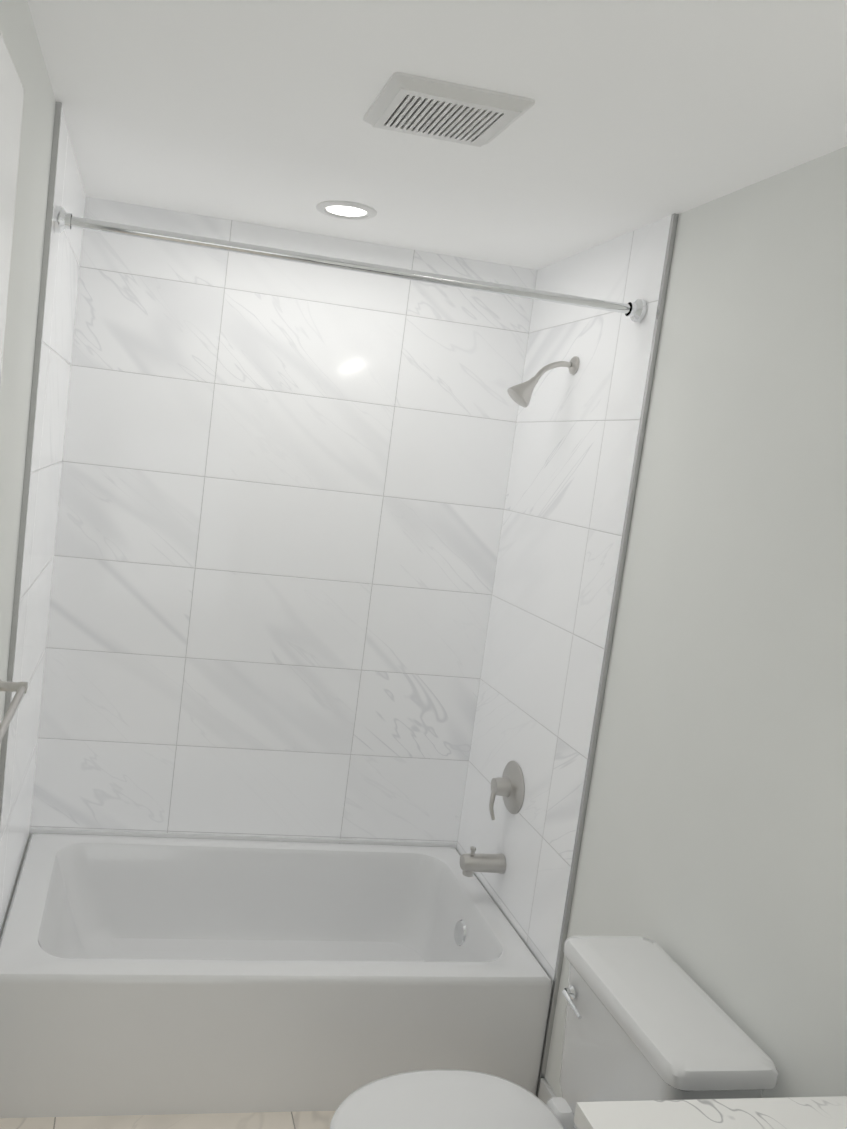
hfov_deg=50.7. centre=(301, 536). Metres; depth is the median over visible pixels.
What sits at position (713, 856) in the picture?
wall
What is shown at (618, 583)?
trim strip
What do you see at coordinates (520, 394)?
shower head
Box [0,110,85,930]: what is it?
wall tile
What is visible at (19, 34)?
wall
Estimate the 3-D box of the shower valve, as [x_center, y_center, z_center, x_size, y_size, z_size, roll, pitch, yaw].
[0.634,0.802,2.793,0.076,0.184,0.164,6,6,-10]
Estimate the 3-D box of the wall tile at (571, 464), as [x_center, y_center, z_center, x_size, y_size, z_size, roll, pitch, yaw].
[0.755,0.160,2.720,0.010,2.068,0.792,6,6,-10]
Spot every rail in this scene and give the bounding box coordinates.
[0,680,27,742]
[54,206,646,322]
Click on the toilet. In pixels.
(646, 1019)
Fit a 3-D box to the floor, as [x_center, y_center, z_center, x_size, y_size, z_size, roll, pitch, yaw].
[0.155,1.744,0.945,1.764,0.100,4.700,6,6,-10]
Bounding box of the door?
[0,33,23,382]
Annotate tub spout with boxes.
[460,846,505,876]
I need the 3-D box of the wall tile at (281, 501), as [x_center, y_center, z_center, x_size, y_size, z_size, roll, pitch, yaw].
[-0.054,0.039,2.974,1.524,2.068,0.010,6,6,-10]
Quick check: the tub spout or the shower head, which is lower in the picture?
the tub spout
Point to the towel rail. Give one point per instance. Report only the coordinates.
(20, 689)
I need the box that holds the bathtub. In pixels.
[0,828,551,1117]
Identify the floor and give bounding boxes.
[0,1111,334,1128]
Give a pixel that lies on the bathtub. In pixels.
(147, 973)
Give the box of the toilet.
[330,936,777,1128]
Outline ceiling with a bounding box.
[27,0,846,269]
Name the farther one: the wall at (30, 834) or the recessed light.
the wall at (30, 834)
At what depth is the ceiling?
1.73 m
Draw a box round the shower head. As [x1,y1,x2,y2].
[507,356,579,407]
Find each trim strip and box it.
[0,102,61,825]
[536,213,678,1096]
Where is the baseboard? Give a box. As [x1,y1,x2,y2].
[538,1078,555,1104]
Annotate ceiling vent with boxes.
[363,72,534,146]
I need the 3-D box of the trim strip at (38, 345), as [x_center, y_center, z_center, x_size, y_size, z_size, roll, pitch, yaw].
[-0.679,0.246,2.070,0.012,2.440,0.012,6,6,-10]
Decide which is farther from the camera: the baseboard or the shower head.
the shower head
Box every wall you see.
[0,0,55,938]
[25,833,457,852]
[457,146,846,1097]
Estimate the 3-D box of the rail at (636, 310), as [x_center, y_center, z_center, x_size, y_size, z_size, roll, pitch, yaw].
[0.161,-0.670,2.194,1.503,0.060,0.060,6,6,-10]
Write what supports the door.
in the wall
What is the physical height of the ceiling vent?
0.020 m
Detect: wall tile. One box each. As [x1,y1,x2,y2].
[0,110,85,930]
[29,197,536,847]
[456,215,671,979]
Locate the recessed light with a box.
[316,200,376,219]
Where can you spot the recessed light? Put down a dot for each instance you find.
(346, 210)
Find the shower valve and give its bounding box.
[489,761,524,819]

